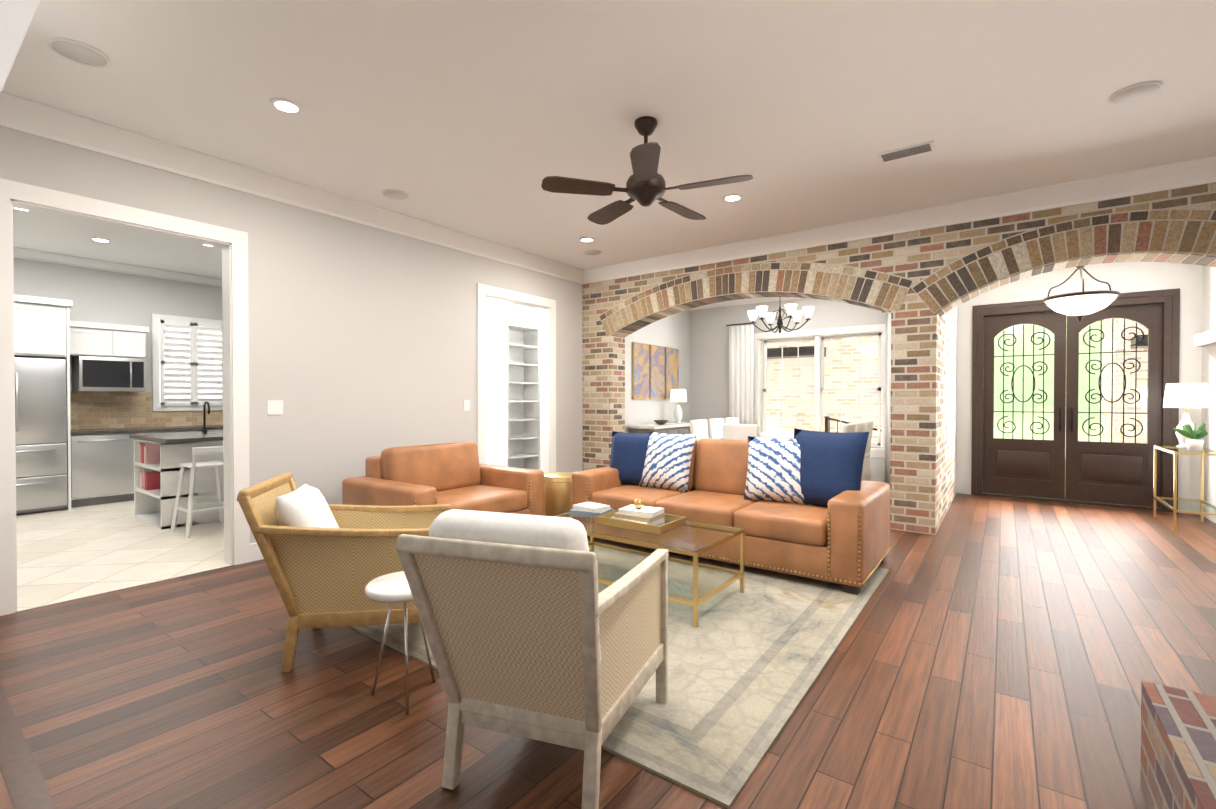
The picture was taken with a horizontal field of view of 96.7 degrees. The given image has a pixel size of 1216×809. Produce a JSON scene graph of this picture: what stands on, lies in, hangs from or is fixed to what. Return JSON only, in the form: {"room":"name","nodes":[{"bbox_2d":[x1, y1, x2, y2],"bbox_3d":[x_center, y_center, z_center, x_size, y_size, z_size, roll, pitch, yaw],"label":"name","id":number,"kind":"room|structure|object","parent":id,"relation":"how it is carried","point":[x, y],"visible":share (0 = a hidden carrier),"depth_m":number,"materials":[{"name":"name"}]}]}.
{"room":"living room","nodes":[
{"label":"living room","id":0,"kind":"room"},
{"bbox_2d":[0,768,13,808],"bbox_3d":[-2.691,1.340,-0.356,7.900,0.050,4.300,0,1,36],"label":"floor","id":1,"kind":"structure","parent":0,"point":[5,801],"depth_m":1.78,"materials":[{"name":"brown wood"}]},
{"bbox_2d":[0,0,39,92],"bbox_3d":[-1.164,-0.261,1.160,6.850,3.120,0.178,0,1,36],"label":"wall","id":2,"kind":"structure","parent":0,"point":[16,16],"depth_m":1.90,"materials":[{"name":"grey paint"}]},
{"bbox_2d":[13,257,222,411],"bbox_3d":[-7.130,-0.318,6.636,0.150,3.120,5.850,0,1,36],"label":"wall","id":3,"kind":"structure","parent":0,"point":[101,296],"depth_m":7.25,"materials":[{"name":"grey paint"}]},
{"bbox_2d":[14,294,17,356],"bbox_3d":[-7.045,-0.886,6.015,0.706,0.670,0.540,0,1,36],"label":"upper cabinet","id":4,"kind":"object","parent":3,"relation":"attached to","point":[15,296],"depth_m":6.02,"materials":[{"name":"white wood"}]},
{"bbox_2d":[18,295,77,361],"bbox_3d":[-6.771,-0.890,6.388,0.706,0.670,0.605,0,1,36],"label":"upper cabinet","id":5,"kind":"object","parent":3,"relation":"attached to","point":[45,329],"depth_m":6.22,"materials":[{"name":"white wood"}]},
{"bbox_2d":[78,322,121,357],"bbox_3d":[-6.617,-0.820,6.886,0.366,0.420,0.500,0,1,36],"label":"upper cabinet","id":6,"kind":"object","parent":3,"relation":"attached to","point":[94,339],"depth_m":6.84,"materials":[{"name":"white wood"}]},
{"bbox_2d":[13,247,221,286],"bbox_3d":[-7.032,-1.822,6.548,0.094,0.110,5.550,0,1,36],"label":"crown molding","id":7,"kind":"structure","parent":3,"relation":"attached to","point":[37,255],"depth_m":7.11,"materials":[{"name":"white paint"}]},
{"bbox_2d":[122,325,145,358],"bbox_3d":[-6.420,-0.823,7.155,0.366,0.420,0.385,0,1,36],"label":"upper cabinet","id":8,"kind":"object","parent":3,"relation":"attached to","point":[133,337],"depth_m":7.10,"materials":[{"name":"white wood"}]},
{"bbox_2d":[72,356,144,391],"bbox_3d":[-6.477,-0.389,7.030,0.427,0.435,0.640,0,1,36],"label":"built-in microwave","id":9,"kind":"object","parent":8,"relation":"in","point":[95,373],"visible":1,"depth_m":6.89,"materials":[{"name":"silver metal"}]},
{"bbox_2d":[151,313,222,410],"bbox_3d":[-6.058,-0.591,7.899,0.072,1.360,0.940,0,1,36],"label":"window shutters","id":10,"kind":"object","parent":3,"relation":"attached to","point":[187,363],"visible":0.92,"depth_m":7.82,"materials":[{"name":"white paint"}]},
{"bbox_2d":[16,500,230,610],"bbox_3d":[-5.256,1.281,5.277,4.900,0.050,5.550,0,1,36],"label":"floor","id":11,"kind":"structure","parent":0,"point":[64,554],"depth_m":4.61,"materials":[{"name":"beige tile"}]},
{"bbox_2d":[15,357,67,513],"bbox_3d":[-6.891,0.347,6.182,0.772,1.760,0.910,0,1,36],"label":"refrigerator","id":12,"kind":"object","parent":11,"relation":"on","point":[41,431],"visible":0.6,"depth_m":6.18,"materials":[{"name":"grey metal"}]},
{"bbox_2d":[66,434,133,509],"bbox_3d":[-6.460,0.800,6.897,0.626,0.880,0.675,0,1,36],"label":"dishwasher","id":13,"kind":"object","parent":11,"relation":"on","point":[100,467],"depth_m":6.65,"materials":[{"name":"white metal"}]},
{"bbox_2d":[67,426,222,433],"bbox_3d":[-5.925,0.332,7.610,0.640,0.040,2.465,0,1,36],"label":"countertop","id":14,"kind":"structure","parent":13,"relation":"on","point":[113,429],"depth_m":7.08,"materials":[{"name":"grey stone"}]},
{"bbox_2d":[158,430,193,432],"bbox_3d":[-6.116,0.795,7.365,0.626,0.880,0.613,0,1,36],"label":"base cabinet","id":15,"kind":"object","parent":11,"relation":"on","point":[159,431],"depth_m":7.23,"materials":[{"name":"white"}]},
{"bbox_2d":[134,439,223,529],"bbox_3d":[-4.367,0.805,6.357,0.950,0.880,1.650,0,1,36],"label":"kitchen island","id":16,"kind":"object","parent":11,"relation":"on","point":[159,458],"depth_m":5.70,"materials":[{"name":"white wood"}]},
{"bbox_2d":[129,431,222,442],"bbox_3d":[-4.266,0.346,6.278,1.260,0.040,1.710,0,1,36],"label":"island countertop","id":17,"kind":"structure","parent":16,"relation":"on","point":[211,436],"depth_m":5.62,"materials":[{"name":"grey stone"}]},
{"bbox_2d":[202,402,214,432],"bbox_3d":[-4.558,0.145,6.195,0.176,0.361,0.125,0,1,36],"label":"faucet","id":18,"kind":"object","parent":17,"relation":"on","point":[204,429],"visible":1,"depth_m":6.19,"materials":[{"name":"black metal"}]},
{"bbox_2d":[170,446,223,537],"bbox_3d":[-4.002,0.834,5.376,0.459,0.847,0.459,0,1,36],"label":"bar stool","id":19,"kind":"object","parent":11,"relation":"on","point":[193,466],"visible":0.71,"depth_m":5.30,"materials":[{"name":"white wood"}]},
{"bbox_2d":[194,430,222,431],"bbox_3d":[-5.808,0.791,7.786,0.626,0.880,0.670,0,1,36],"label":"base cabinet","id":20,"kind":"object","parent":11,"relation":"on","point":[194,430],"depth_m":7.57,"materials":[{"name":"white"}]},
{"bbox_2d":[0,126,689,543],"bbox_3d":[-1.670,-0.312,6.134,0.150,3.120,11.200,0,1,36],"label":"wall","id":21,"kind":"structure","parent":0,"point":[362,342],"depth_m":4.99,"materials":[{"name":"grey paint"}]},
{"bbox_2d":[0,91,1215,615],"bbox_3d":[0.964,-0.291,4.078,6.870,3.120,11.000,0,1,36],"label":"trim","id":22,"kind":"structure","parent":21,"relation":"attached to","point":[40,119],"depth_m":4.29,"materials":[{"name":"white paint"}]},
{"bbox_2d":[632,342,648,398],"bbox_3d":[0.547,-0.552,8.995,0.032,0.930,0.490,0,1,36],"label":"art panel","id":23,"kind":"object","parent":21,"relation":"attached to","point":[640,370],"visible":0.98,"depth_m":8.96,"materials":[{"name":"fabric"}]},
{"bbox_2d":[649,345,664,398],"bbox_3d":[0.855,-0.556,9.414,0.032,0.930,0.490,0,1,36],"label":"art panel","id":24,"kind":"object","parent":21,"relation":"attached to","point":[656,372],"visible":0.92,"depth_m":9.37,"materials":[{"name":"fabric"}]},
{"bbox_2d":[665,347,678,398],"bbox_3d":[1.162,-0.561,9.833,0.032,0.930,0.490,0,1,36],"label":"art panel","id":25,"kind":"object","parent":21,"relation":"attached to","point":[671,368],"visible":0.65,"depth_m":9.79,"materials":[{"name":"fabric"}]},
{"bbox_2d":[485,303,539,464],"bbox_3d":[-1.144,-0.351,9.809,3.350,3.120,0.150,0,1,36],"label":"wall","id":26,"kind":"structure","parent":0,"point":[514,312],"depth_m":10.53,"materials":[{"name":"white paint"}]},
{"bbox_2d":[0,483,1215,808],"bbox_3d":[1.758,1.286,4.863,6.900,0.050,9.220,0,1,36],"label":"floor","id":27,"kind":"structure","parent":0,"point":[1000,653],"depth_m":2.40,"materials":[{"name":"brown wood"}]},
{"bbox_2d":[0,684,56,808],"bbox_3d":[-0.993,1.323,1.114,6.900,0.050,0.080,0,1,36],"label":"threshold strip","id":28,"kind":"object","parent":27,"relation":"on","point":[26,785],"depth_m":1.92,"materials":[{"name":"brown wood"}]},
{"bbox_2d":[237,472,449,671],"bbox_3d":[-1.342,0.838,2.915,0.921,0.891,0.690,0,1,-14],"label":"cane chair","id":29,"kind":"object","parent":27,"relation":"on","point":[326,563],"visible":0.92,"depth_m":2.64,"materials":[{"name":"wicker"}]},
{"bbox_2d":[365,571,434,714],"bbox_3d":[-0.894,1.032,2.378,0.320,0.511,0.320,0,1,36],"label":"round side table","id":30,"kind":"object","parent":27,"relation":"on","point":[391,588],"visible":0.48,"depth_m":2.30,"materials":[{"name":"white stone"}]},
{"bbox_2d":[342,441,545,515],"bbox_3d":[-1.432,0.814,4.880,1.050,0.893,1.458,0,1,36],"label":"leather armchair","id":31,"kind":"object","parent":27,"relation":"on","point":[455,475],"visible":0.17,"depth_m":4.79,"materials":[{"name":"brown leather"}]},
{"bbox_2d":[396,509,668,808],"bbox_3d":[-0.208,0.816,2.011,0.690,0.954,0.921,0,1,18],"label":"cane chair","id":32,"kind":"object","parent":27,"relation":"on","point":[530,632],"visible":1,"depth_m":1.70,"materials":[{"name":"beige wicker"}]},
{"bbox_2d":[544,472,572,517],"bbox_3d":[-0.514,1.001,5.821,0.412,0.500,0.412,0,1,36],"label":"table","id":33,"kind":"object","parent":27,"relation":"on","point":[558,492],"visible":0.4,"depth_m":5.64,"materials":[{"name":"gold"}]},
{"bbox_2d":[347,536,888,808],"bbox_3d":[0.137,1.266,3.752,2.800,0.012,2.970,0,1,36],"label":"rug","id":34,"kind":"object","parent":27,"relation":"on","point":[746,667],"visible":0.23,"depth_m":2.65,"materials":[{"name":"beige fabric"}]},
{"bbox_2d":[554,509,744,627],"bbox_3d":[0.186,1.048,3.732,1.300,0.450,0.700,0,1,36],"label":"coffee table","id":35,"kind":"object","parent":34,"relation":"on","point":[696,602],"visible":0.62,"depth_m":3.48,"materials":[{"name":"gold metal"}]},
{"bbox_2d":[570,499,685,534],"bbox_3d":[0.080,0.733,3.807,0.874,0.176,0.352,0,1,36],"label":"books","id":36,"kind":"object","parent":35,"relation":"on","point":[638,516],"visible":1,"depth_m":3.67,"materials":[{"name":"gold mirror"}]},
{"bbox_2d":[628,422,690,433],"bbox_3d":[1.000,0.776,9.178,0.507,0.880,1.590,0,1,36],"label":"sideboard","id":37,"kind":"object","parent":27,"relation":"on","point":[675,428],"visible":0.21,"depth_m":8.76,"materials":[{"name":"grey wood"}]},
{"bbox_2d":[653,420,668,424],"bbox_3d":[0.886,0.300,9.040,0.260,0.072,0.260,0,1,36],"label":"bowl","id":38,"kind":"object","parent":37,"relation":"on","point":[660,422],"visible":1,"depth_m":8.98,"materials":[{"name":"brown"}]},
{"bbox_2d":[670,389,686,422],"bbox_3d":[1.241,0.032,9.521,0.300,0.600,0.300,0,1,36],"label":"light","id":39,"kind":"object","parent":37,"relation":"on","point":[678,395],"visible":0.98,"depth_m":9.43,"materials":[{"name":"white"}]},
{"bbox_2d":[690,419,708,439],"bbox_3d":[1.557,0.729,7.994,0.554,0.999,0.500,0,1,36],"label":"dining chair","id":40,"kind":"object","parent":27,"relation":"on","point":[699,428],"visible":0.1,"depth_m":8.06,"materials":[{"name":"white fabric"}]},
{"bbox_2d":[708,418,723,438],"bbox_3d":[1.912,0.724,8.478,0.554,0.999,0.500,0,1,36],"label":"dining chair","id":41,"kind":"object","parent":27,"relation":"on","point":[715,427],"visible":0.1,"depth_m":8.50,"materials":[{"name":"white fabric"}]},
{"bbox_2d":[570,428,890,594],"bbox_3d":[0.971,0.730,4.697,2.518,1.066,1.090,0,1,36],"label":"leather sofa","id":42,"kind":"object","parent":27,"relation":"on","point":[808,504],"visible":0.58,"depth_m":4.26,"materials":[{"name":"brown leather"}]},
{"bbox_2d":[724,417,738,423],"bbox_3d":[2.267,0.719,8.961,0.554,0.999,0.500,0,1,36],"label":"dining chair","id":43,"kind":"object","parent":27,"relation":"on","point":[732,420],"visible":0.12,"depth_m":9.03,"materials":[{"name":"white fabric"}]},
{"bbox_2d":[722,424,759,439],"bbox_3d":[1.792,0.740,6.933,0.500,0.999,0.554,0,1,36],"label":"dining chair","id":44,"kind":"object","parent":27,"relation":"on","point":[737,431],"visible":0.17,"depth_m":6.71,"materials":[{"name":"white fabric"}]},
{"bbox_2d":[721,432,793,438],"bbox_3d":[2.541,0.846,7.955,1.050,0.765,1.900,0,1,36],"label":"dining table","id":45,"kind":"object","parent":27,"relation":"on","point":[781,435],"visible":0.21,"depth_m":8.07,"materials":[{"name":"white wood"}]},
{"bbox_2d":[842,423,855,432],"bbox_3d":[2.875,0.739,7.028,0.554,0.999,0.500,0,1,36],"label":"dining chair","id":46,"kind":"object","parent":27,"relation":"on","point":[849,428],"visible":0.15,"depth_m":6.75,"materials":[{"name":"white fabric"}]},
{"bbox_2d":[855,421,864,431],"bbox_3d":[3.229,0.734,7.511,0.554,0.999,0.500,0,1,36],"label":"dining chair","id":47,"kind":"object","parent":27,"relation":"on","point":[860,426],"visible":0.12,"depth_m":7.28,"materials":[{"name":"white fabric"}]},
{"bbox_2d":[862,420,873,480],"bbox_3d":[3.584,0.729,7.995,0.554,0.999,0.500,0,1,36],"label":"dining chair","id":48,"kind":"object","parent":27,"relation":"on","point":[867,455],"visible":0.33,"depth_m":7.81,"materials":[{"name":"white fabric"}]},
{"bbox_2d":[1140,681,1215,808],"bbox_3d":[1.263,1.122,0.909,0.218,0.360,2.120,0,1,36],"label":"hearth","id":49,"kind":"object","parent":27,"relation":"on","point":[1178,751],"visible":1,"depth_m":1.58,"materials":[{"name":"brick"}]},
{"bbox_2d":[1153,445,1215,532],"bbox_3d":[5.941,0.854,5.523,0.380,0.800,0.900,0,1,36],"label":"console table","id":50,"kind":"object","parent":27,"relation":"on","point":[1202,454],"visible":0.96,"depth_m":5.58,"materials":[{"name":"gold metal"}]},
{"bbox_2d":[1163,383,1210,447],"bbox_3d":[6.030,0.117,5.636,0.340,0.670,0.340,0,1,36],"label":"light","id":51,"kind":"object","parent":50,"relation":"on","point":[1186,395],"visible":0.81,"depth_m":5.55,"materials":[{"name":"white"}]},
{"bbox_2d":[1174,422,1207,450],"bbox_3d":[5.815,0.313,5.382,0.171,0.283,0.192,0,1,2],"label":"potted plant","id":52,"kind":"object","parent":50,"relation":"on","point":[1187,431],"visible":1,"depth_m":5.34,"materials":[{"name":"green plant"}]},
{"bbox_2d":[2,0,1215,306],"bbox_3d":[-1.513,-1.881,4.514,11.800,0.050,13.600,0,1,36],"label":"ceiling","id":53,"kind":"structure","parent":0,"point":[480,118],"depth_m":3.28,"materials":[{"name":"white paint"}]},
{"bbox_2d":[48,38,110,67],"bbox_3d":[-2.755,-1.834,2.821,0.235,0.007,0.235,0,1,30],"label":"ceiling speaker","id":54,"kind":"object","parent":53,"relation":"attached to","point":[79,52],"depth_m":2.81,"materials":[{"name":"white plastic"}]},
{"bbox_2d":[14,208,214,246],"bbox_3d":[-4.854,-1.862,5.539,2.370,0.007,1.670,0,1,36],"label":"cans","id":55,"kind":"object","parent":53,"relation":"attached to","point":[101,240],"visible":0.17,"depth_m":6.14,"materials":[{"name":"white paint"}]},
{"bbox_2d":[269,98,302,114],"bbox_3d":[-1.982,-1.838,3.333,0.178,0.008,0.178,0,1,9],"label":"recessed light","id":56,"kind":"object","parent":53,"relation":"in","point":[284,105],"depth_m":3.33,"materials":[{"name":"white paint"}]},
{"bbox_2d":[381,189,409,199],"bbox_3d":[-1.876,-1.854,4.780,0.235,0.007,0.235,0,1,27],"label":"ceiling speaker","id":57,"kind":"object","parent":53,"relation":"attached to","point":[390,193],"depth_m":4.76,"materials":[{"name":"white plastic"}]},
{"bbox_2d":[579,237,594,242],"bbox_3d":[-0.238,-1.867,6.134,0.178,0.008,0.178,0,1,9],"label":"recessed light","id":58,"kind":"object","parent":53,"relation":"in","point":[585,239],"depth_m":6.11,"materials":[{"name":"white paint"}]},
{"bbox_2d":[583,249,601,254],"bbox_3d":[-0.195,-1.873,6.648,0.235,0.007,0.235,0,1,12],"label":"ceiling speaker","id":59,"kind":"object","parent":53,"relation":"attached to","point":[590,251],"depth_m":6.65,"materials":[{"name":"white plastic"}]},
{"bbox_2d":[541,116,752,224],"bbox_3d":[0.283,-1.573,3.562,1.312,0.545,1.277,0,1,36],"label":"ceiling fan","id":60,"kind":"object","parent":53,"relation":"hanging from","point":[646,184],"visible":1,"depth_m":3.45,"materials":[{"name":"brown metal"}]},
{"bbox_2d":[722,194,742,201],"bbox_3d":[1.118,-1.854,4.854,0.178,0.008,0.178,0,1,27],"label":"recessed light","id":61,"kind":"object","parent":53,"relation":"in","point":[731,197],"depth_m":4.84,"materials":[{"name":"white paint"}]},
{"bbox_2d":[748,304,813,332],"bbox_3d":[2.512,-1.461,7.891,0.922,0.860,0.888,0,1,36],"label":"dining chandelier","id":62,"kind":"object","parent":53,"relation":"hanging from","point":[761,311],"visible":0.94,"depth_m":7.86,"materials":[{"name":"white glass"}]},
{"bbox_2d":[877,140,935,162],"bbox_3d":[2.179,-1.842,3.951,0.360,0.013,0.160,0,1,36],"label":"ceiling vent","id":63,"kind":"object","parent":53,"relation":"in","point":[929,146],"visible":0.96,"depth_m":3.93,"materials":[{"name":"grey metal"}]},
{"bbox_2d":[1043,266,1119,321],"bbox_3d":[4.920,-1.362,5.629,0.604,1.010,0.605,0,1,36],"label":"pendant light","id":64,"kind":"object","parent":53,"relation":"hanging from","point":[1079,305],"visible":0.85,"depth_m":5.50,"materials":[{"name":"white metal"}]},
{"bbox_2d":[1108,81,1162,104],"bbox_3d":[3.111,-1.837,3.193,0.235,0.007,0.235,0,1,27],"label":"ceiling speaker","id":65,"kind":"object","parent":53,"relation":"attached to","point":[1140,91],"depth_m":3.19,"materials":[{"name":"white plastic"}]},
{"bbox_2d":[690,298,887,481],"bbox_3d":[3.342,-0.345,9.272,4.520,3.120,0.210,0,1,36],"label":"wall","id":66,"kind":"structure","parent":0,"point":[709,363],"depth_m":10.01,"materials":[{"name":"grey paint"}]},
{"bbox_2d":[726,323,755,423],"bbox_3d":[2.384,-0.130,9.693,0.560,2.641,0.082,0,1,36],"label":"drape","id":67,"kind":"object","parent":66,"relation":"hanging from","point":[741,359],"visible":0.56,"depth_m":9.67,"materials":[{"name":"white fabric"}]},
{"bbox_2d":[753,324,884,457],"bbox_3d":[3.537,-0.218,9.099,2.260,2.090,0.260,0,1,36],"label":"dining room window","id":68,"kind":"structure","parent":66,"relation":"in","point":[762,340],"depth_m":9.06,"materials":[{"name":"white paint"}]},
{"bbox_2d":[882,311,890,482],"bbox_3d":[4.449,-0.114,8.178,0.560,2.641,0.082,0,1,36],"label":"drape","id":69,"kind":"object","parent":66,"relation":"hanging from","point":[887,392],"visible":0.19,"depth_m":8.30,"materials":[{"name":"white fabric"}]},
{"bbox_2d":[582,182,1215,534],"bbox_3d":[3.144,-0.318,6.721,6.919,3.120,2.458,0,1,36],"label":"brick wall","id":70,"kind":"structure","parent":0,"point":[920,286],"depth_m":5.35,"materials":[{"name":"brick"}]},
{"bbox_2d":[954,306,957,496],"bbox_3d":[4.640,-0.325,7.389,0.200,3.120,0.390,0,1,36],"label":"wall","id":71,"kind":"structure","parent":0,"point":[956,309],"depth_m":7.40,"materials":[{"name":"grey paint"}]},
{"bbox_2d":[958,261,1202,513],"bbox_3d":[5.769,-0.321,6.958,2.530,3.120,0.230,0,1,36],"label":"wall","id":72,"kind":"structure","parent":0,"point":[1123,277],"depth_m":6.51,"materials":[{"name":"grey paint"}]},
{"bbox_2d":[971,288,1179,512],"bbox_3d":[5.829,-0.050,6.883,1.974,2.580,0.225,0,1,36],"label":"front door","id":73,"kind":"structure","parent":72,"relation":"in","point":[1111,474],"depth_m":6.80,"materials":[{"name":"brown wood"}]},
{"bbox_2d":[1200,266,1215,522],"bbox_3d":[3.031,-0.258,0.918,0.200,3.120,13.150,0,1,36],"label":"wall","id":74,"kind":"structure","parent":0,"point":[1208,417],"depth_m":5.88,"materials":[{"name":"grey paint"}]},
{"bbox_3d":[-2.044,1.248,8.471,3.500,0.050,3.400,0,1,36],"label":"floor","id":75,"kind":"structure","parent":0,"visible":0},
{"bbox_2d":[490,320,539,469],"bbox_3d":[-1.240,-0.030,8.810,0.380,2.500,1.420,0,1,36],"label":"built-in bookcase","id":76,"kind":"object","parent":75,"relation":"on","point":[515,393],"visible":0.5,"depth_m":8.68,"materials":[{"name":"white wood"}]},
{"bbox_3d":[1.830,-0.253,0.466,1.199,3.119,2.100,0,1,36],"label":"wall","id":77,"kind":"structure","parent":0,"visible":0},
{"bbox_2d":[1194,328,1215,360],"bbox_3d":[1.448,-0.097,0.792,0.400,0.240,2.131,0,1,36],"label":"fireplace mantel","id":78,"kind":"object","parent":77,"relation":"attached to","point":[1206,340],"visible":1,"depth_m":1.69,"materials":[{"name":"white paint"}]},
{"label":"outside","id":79,"kind":"structure","parent":0,"visible":0},
{"bbox_2d":[994,315,1102,453],"bbox_3d":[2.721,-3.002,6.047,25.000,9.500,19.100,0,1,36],"label":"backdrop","id":80,"kind":"structure","parent":79,"point":[1083,383],"depth_m":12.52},
{"bbox_3d":[6.836,1.374,10.857,24.000,0.250,6.350,0,1,36],"label":"ground","id":81,"kind":"structure","parent":79,"visible":0},
{"bbox_2d":[766,336,881,442],"bbox_3d":[5.408,-1.375,13.023,6.700,5.202,3.500,0,1,36],"label":"house","id":82,"kind":"structure","parent":81,"relation":"on","point":[830,358],"depth_m":11.96,"materials":[{"name":"grey"}]},
{"bbox_2d":[825,416,876,432],"bbox_3d":[4.843,0.761,9.677,1.834,1.100,0.060,0,1,36],"label":"porch railing","id":83,"kind":"object","parent":81,"relation":"on","point":[827,422],"depth_m":10.16,"materials":[{"name":"black metal"}]},
{"bbox_2d":[1100,318,1147,442],"bbox_3d":[12.159,-1.123,9.127,6.000,4.778,2.400,0,1,36],"label":"house","id":84,"kind":"structure","parent":81,"relation":"on","point":[1106,417],"depth_m":10.18,"materials":[{"name":"grey"}]}
]}

